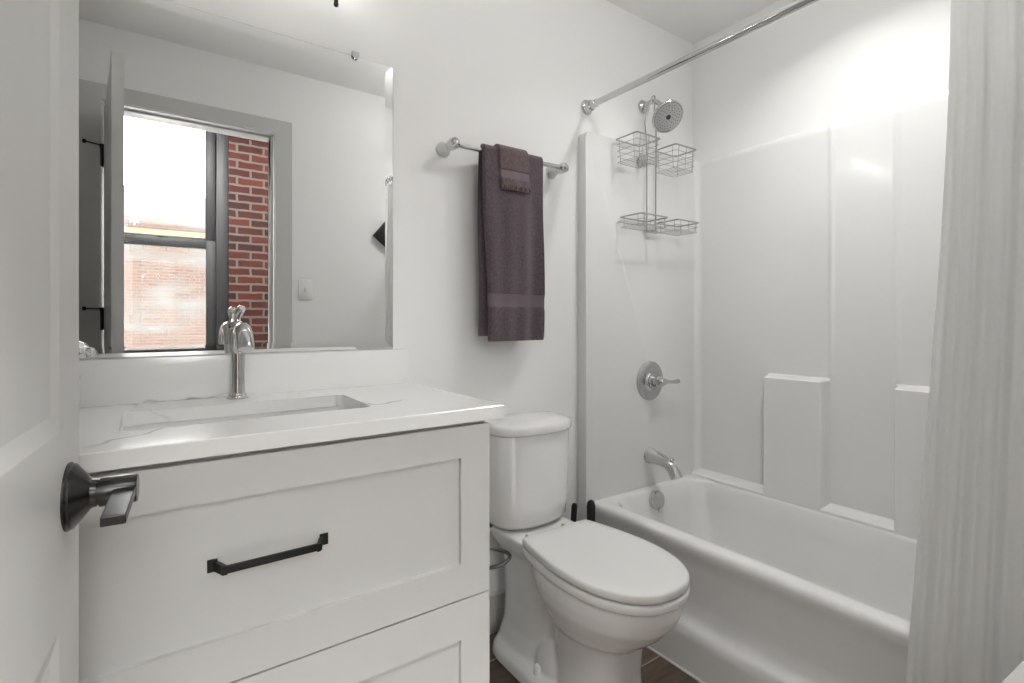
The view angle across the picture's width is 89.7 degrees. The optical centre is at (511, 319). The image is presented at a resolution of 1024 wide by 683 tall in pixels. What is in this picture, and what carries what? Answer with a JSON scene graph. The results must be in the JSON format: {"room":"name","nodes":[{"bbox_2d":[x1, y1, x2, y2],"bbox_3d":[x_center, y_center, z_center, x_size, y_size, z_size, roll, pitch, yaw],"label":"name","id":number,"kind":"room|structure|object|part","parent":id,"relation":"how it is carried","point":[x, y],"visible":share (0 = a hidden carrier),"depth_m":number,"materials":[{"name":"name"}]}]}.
{"room":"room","nodes":[
{"label":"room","id":0,"kind":"room"},
{"bbox_2d":[79,0,692,594],"bbox_3d":[-0.285,-0.075,1.758,3.004,2.550,0.100,0,0,-35],"label":"wall","id":1,"kind":"structure","parent":0,"point":[519,74],"depth_m":1.82,"materials":[{"name":"white paint"}]},
{"bbox_2d":[79,0,392,358],"bbox_3d":[-0.741,-0.358,1.368,0.895,0.900,0.010,0,0,-35],"label":"mirror","id":2,"kind":"object","parent":1,"relation":"attached to","point":[225,164],"visible":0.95,"depth_m":1.35,"materials":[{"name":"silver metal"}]},
{"bbox_2d":[79,349,406,407],"bbox_3d":[-0.743,0.148,1.359,0.993,0.108,0.019,0,0,-35],"label":"backsplash","id":3,"kind":"structure","parent":1,"relation":"attached to","point":[105,382],"depth_m":1.34,"materials":[{"name":"stone"}]},
{"bbox_2d":[489,589,505,634],"bbox_3d":[-0.043,1.052,1.860,0.758,0.135,0.014,0,0,-35],"label":"baseboard","id":4,"kind":"structure","parent":1,"relation":"attached to","point":[496,600],"depth_m":1.84,"materials":[{"name":"grey paint"}]},
{"bbox_2d":[436,137,568,178],"bbox_3d":[-0.012,-0.572,1.830,0.521,0.052,0.098,0,0,-35],"label":"towel bar","id":5,"kind":"object","parent":1,"relation":"attached to","point":[443,149],"visible":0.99,"depth_m":1.72,"materials":[{"name":"silver metal"}]},
{"bbox_3d":[-0.203,-0.572,1.694,0.052,0.052,0.098,0,0,-35],"label":"post","id":6,"kind":"part","parent":5,"relation":"part of","materials":[{"name":"silver metal"}]},
{"bbox_2d":[477,144,544,341],"bbox_3d":[0.001,-0.260,1.805,0.272,0.668,0.052,0,0,-35],"label":"bath towel","id":7,"kind":"object","parent":5,"relation":"hanging from","point":[509,222],"visible":0.9,"depth_m":1.77,"materials":[{"name":"grey fabric"}]},
{"bbox_2d":[494,144,530,193],"bbox_3d":[-0.003,-0.525,1.803,0.136,0.158,0.072,0,0,-35],"label":"washcloth","id":8,"kind":"object","parent":7,"relation":"on","point":[513,162],"visible":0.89,"depth_m":1.77,"materials":[{"name":"grey"}]},
{"bbox_3d":[0.179,-0.572,1.965,0.052,0.052,0.098,0,0,-35],"label":"post","id":9,"kind":"part","parent":5,"relation":"part of","materials":[{"name":"silver metal"}]},
{"bbox_2d":[638,99,683,132],"bbox_3d":[0.637,-0.897,2.230,0.139,0.176,0.194,0,0,-35],"label":"sprayer","id":10,"kind":"object","parent":1,"relation":"attached to","point":[668,115],"visible":1,"depth_m":2.19,"materials":[{"name":"silver metal"}]},
{"bbox_3d":[0.625,-0.933,2.259,0.021,0.077,0.129,0,0,-35],"label":"arm","id":11,"kind":"part","parent":10,"relation":"part of","materials":[{"name":"silver metal"}]},
{"bbox_3d":[0.665,-0.861,2.189,0.120,0.093,0.086,0,0,-35],"label":"plate","id":12,"kind":"part","parent":10,"relation":"part of","materials":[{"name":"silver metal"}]},
{"bbox_2d":[581,0,818,114],"bbox_3d":[0.728,-0.870,1.516,0.060,0.060,1.464,0,0,-35],"label":"shower rod","id":13,"kind":"object","parent":1,"relation":"attached to","point":[587,106],"visible":1,"depth_m":1.66,"materials":[{"name":"silver metal"}]},
{"bbox_2d":[906,0,1023,682],"bbox_3d":[0.990,0.087,1.066,0.137,1.956,0.286,0,0,-35],"label":"shower curtain","id":14,"kind":"object","parent":13,"relation":"hanging from","point":[967,620],"visible":1,"depth_m":1.08,"materials":[{"name":"white fabric"}]},
{"bbox_2d":[489,632,699,682],"bbox_3d":[0.213,1.160,1.054,2.804,0.080,1.625,0,0,-35],"label":"floor","id":15,"kind":"structure","parent":0,"point":[654,669],"depth_m":1.64,"materials":[{"name":"brown wood"}]},
{"bbox_2d":[79,420,488,682],"bbox_3d":[-0.584,0.676,1.146,0.940,0.887,0.551,0,0,-35],"label":"vanity cabinet","id":16,"kind":"object","parent":15,"relation":"on","point":[364,559],"visible":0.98,"depth_m":0.97,"materials":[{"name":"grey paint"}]},
{"bbox_3d":[-0.434,0.426,0.934,0.204,0.022,0.032,0,0,-35],"label":"handle","id":17,"kind":"part","parent":16,"relation":"part of","materials":[{"name":"black metal"}]},
{"bbox_2d":[79,382,504,472],"bbox_3d":[-0.586,0.217,1.149,1.008,0.030,0.543,0,0,-35],"label":"countertop","id":18,"kind":"structure","parent":16,"relation":"on","point":[389,408],"depth_m":1.05,"materials":[{"name":"stone"}]},
{"bbox_2d":[122,406,348,430],"bbox_3d":[-0.582,0.297,1.154,0.531,0.129,0.296,0,0,-35],"label":"sink basin","id":19,"kind":"object","parent":18,"relation":"in","point":[313,410],"visible":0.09,"depth_m":1.24,"materials":[{"name":"white ceramic"}]},
{"bbox_2d":[226,305,254,399],"bbox_3d":[-0.668,0.083,1.270,0.051,0.238,0.180,0,0,-35],"label":"faucet","id":20,"kind":"object","parent":18,"relation":"on","point":[241,339],"visible":1,"depth_m":1.30,"materials":[{"name":"silver metal"}]},
{"bbox_3d":[-0.698,-0.007,1.313,0.029,0.058,0.053,0,0,-35],"label":"handle","id":21,"kind":"part","parent":20,"relation":"part of","materials":[{"name":"silver metal"}]},
{"bbox_3d":[-0.663,0.053,1.263,0.036,0.093,0.164,0,0,-35],"label":"spout","id":22,"kind":"part","parent":20,"relation":"part of","materials":[{"name":"silver metal"}]},
{"bbox_3d":[-0.442,0.831,0.946,0.940,0.388,0.019,0,0,-35],"label":"drawer","id":23,"kind":"part","parent":16,"relation":"part of","materials":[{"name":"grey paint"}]},
{"bbox_2d":[571,503,576,521],"bbox_3d":[0.220,0.911,1.972,0.098,0.418,0.098,0,0,-35],"label":"plunger","id":24,"kind":"object","parent":15,"relation":"on","point":[574,505],"visible":0.2,"depth_m":1.96,"materials":[{"name":"black plastic"}]},
{"bbox_2d":[485,411,689,682],"bbox_3d":[0.145,0.729,1.548,0.474,0.786,0.759,0,0,-35],"label":"toilet","id":25,"kind":"object","parent":15,"relation":"on","point":[584,599],"visible":0.93,"depth_m":1.53,"materials":[{"name":"white ceramic"}]},
{"bbox_3d":[0.054,0.356,1.780,0.326,0.041,0.223,0,0,-35],"label":"tank lid","id":26,"kind":"part","parent":25,"relation":"part of","materials":[{"name":"white ceramic"}]},
{"bbox_3d":[0.053,0.535,1.782,0.314,0.313,0.206,0,0,-35],"label":"tank","id":27,"kind":"part","parent":25,"relation":"part of","materials":[{"name":"white ceramic"}]},
{"bbox_3d":[0.202,0.909,1.571,0.336,0.428,0.697,0,0,-35],"label":"bowl","id":28,"kind":"part","parent":25,"relation":"part of","materials":[{"name":"white ceramic"}]},
{"bbox_3d":[0.273,0.711,1.471,0.343,0.025,0.474,0,0,-35],"label":"seat","id":29,"kind":"part","parent":25,"relation":"part of","materials":[{"name":"white plastic"}]},
{"bbox_3d":[0.273,0.682,1.471,0.340,0.026,0.471,0,0,-35],"label":"lid","id":30,"kind":"part","parent":25,"relation":"part of","materials":[{"name":"white plastic"}]},
{"bbox_2d":[587,500,595,521],"bbox_3d":[0.294,0.896,1.917,0.070,0.448,0.070,0,0,-35],"label":"toilet brush","id":31,"kind":"object","parent":15,"relation":"on","point":[591,508],"visible":0.25,"depth_m":1.90,"materials":[{"name":"black plastic"}]},
{"bbox_2d":[578,90,948,682],"bbox_3d":[0.987,0.180,1.699,0.794,1.879,1.464,0,0,-35],"label":"bathtub","id":32,"kind":"object","parent":15,"relation":"on","point":[795,325],"visible":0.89,"depth_m":2.04,"materials":[{"name":"white plastic"}]},
{"bbox_3d":[0.589,0.183,2.287,0.754,1.873,0.044,0,0,-35],"label":"panel","id":33,"kind":"part","parent":32,"relation":"part of","materials":[{"name":"white plastic"}]},
{"bbox_3d":[0.627,0.785,2.227,0.082,0.090,0.044,0,0,-35],"label":"overflow plate","id":34,"kind":"part","parent":32,"relation":"part of","materials":[{"name":"silver metal"}]},
{"bbox_2d":[616,95,698,235],"bbox_3d":[0.627,-0.682,2.200,0.412,0.609,0.122,0,0,-35],"label":"shower caddy","id":35,"kind":"object","parent":32,"relation":"attached to","point":[643,158],"visible":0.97,"depth_m":2.22,"materials":[{"name":"silver metal"}]},
{"bbox_2d":[616,131,660,167],"bbox_3d":[0.521,-0.698,2.125,0.151,0.099,0.122,0,0,-35],"label":"basket","id":36,"kind":"object","parent":35,"relation":"on","point":[641,159],"depth_m":2.11,"materials":[{"name":"silver metal"}]},
{"bbox_2d":[620,212,667,230],"bbox_3d":[0.552,-0.406,2.147,0.175,0.046,0.122,0,0,-35],"label":"basket","id":37,"kind":"object","parent":35,"relation":"on","point":[623,217],"depth_m":2.14,"materials":[{"name":"silver metal"}]},
{"bbox_2d":[655,143,695,176],"bbox_3d":[0.719,-0.698,2.265,0.149,0.099,0.122,0,0,-35],"label":"basket","id":38,"kind":"object","parent":35,"relation":"on","point":[693,149],"depth_m":2.26,"materials":[{"name":"silver metal"}]},
{"bbox_2d":[657,219,698,235],"bbox_3d":[0.733,-0.406,2.275,0.154,0.046,0.122,0,0,-35],"label":"basket","id":39,"kind":"object","parent":35,"relation":"on","point":[694,222],"depth_m":2.26,"materials":[{"name":"silver metal"}]},
{"bbox_2d":[636,361,679,399],"bbox_3d":[0.643,0.270,2.248,0.201,0.172,0.082,0,0,-35],"label":"shower valve","id":40,"kind":"object","parent":32,"relation":"attached to","point":[650,381],"visible":1,"depth_m":2.24,"materials":[{"name":"grey metal"}]},
{"bbox_3d":[0.690,0.270,2.253,0.119,0.035,0.036,0,0,-35],"label":"lever","id":41,"kind":"part","parent":40,"relation":"part of","materials":[{"name":"silver metal"}]},
{"bbox_2d":[644,447,682,479],"bbox_3d":[0.652,0.619,2.200,0.072,0.116,0.171,0,0,-35],"label":"tub spout","id":42,"kind":"object","parent":32,"relation":"attached to","point":[651,455],"visible":1,"depth_m":2.19,"materials":[{"name":"silver metal"}]},
{"bbox_2d":[601,474,916,623],"bbox_3d":[1.028,0.896,1.731,0.678,0.324,1.450,0,0,-35],"label":"basin","id":43,"kind":"object","parent":32,"relation":"in","point":[866,562],"depth_m":2.01,"materials":[{"name":"white ceramic"}]},
{"bbox_3d":[1.278,-0.009,1.908,0.078,1.499,1.370,0,0,-35],"label":"panel","id":44,"kind":"part","parent":32,"relation":"part of","materials":[{"name":"white plastic"}]},
{"bbox_2d":[1001,660,1023,682],"bbox_3d":[0.879,0.870,0.861,0.220,0.500,0.082,0,0,-31],"label":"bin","id":45,"kind":"object","parent":15,"relation":"on","point":[1017,675],"visible":1,"depth_m":0.90,"materials":[{"name":"white plastic"}]},
{"bbox_2d":[606,0,779,43],"bbox_3d":[0.184,-1.390,1.095,3.004,0.080,1.725,0,0,-35],"label":"ceiling","id":46,"kind":"structure","parent":0,"point":[692,21],"depth_m":2.27,"materials":[{"name":"white paint"}]},
{"bbox_2d":[693,0,950,160],"bbox_3d":[1.398,-0.075,1.892,0.100,2.550,1.625,0,0,-35],"label":"wall","id":47,"kind":"structure","parent":0,"point":[822,63],"depth_m":2.07,"materials":[{"name":"white paint"}]},
{"bbox_3d":[0.636,-0.075,0.456,2.804,2.550,0.160,0,0,-35],"label":"wall","id":48,"kind":"structure","parent":0,"visible":0},
{"bbox_2d":[0,0,138,682],"bbox_3d":[-0.374,0.087,0.278,0.172,2.050,0.767,0,0,-25],"label":"door","id":49,"kind":"structure","parent":48,"relation":"in","point":[45,492],"depth_m":0.50,"materials":[{"name":"grey paint"}]},
{"bbox_3d":[-0.433,0.201,0.570,0.021,0.017,0.108,0,0,-31],"label":"handle lever","id":50,"kind":"part","parent":49,"relation":"part of","materials":[{"name":"grey metal"}]}
]}

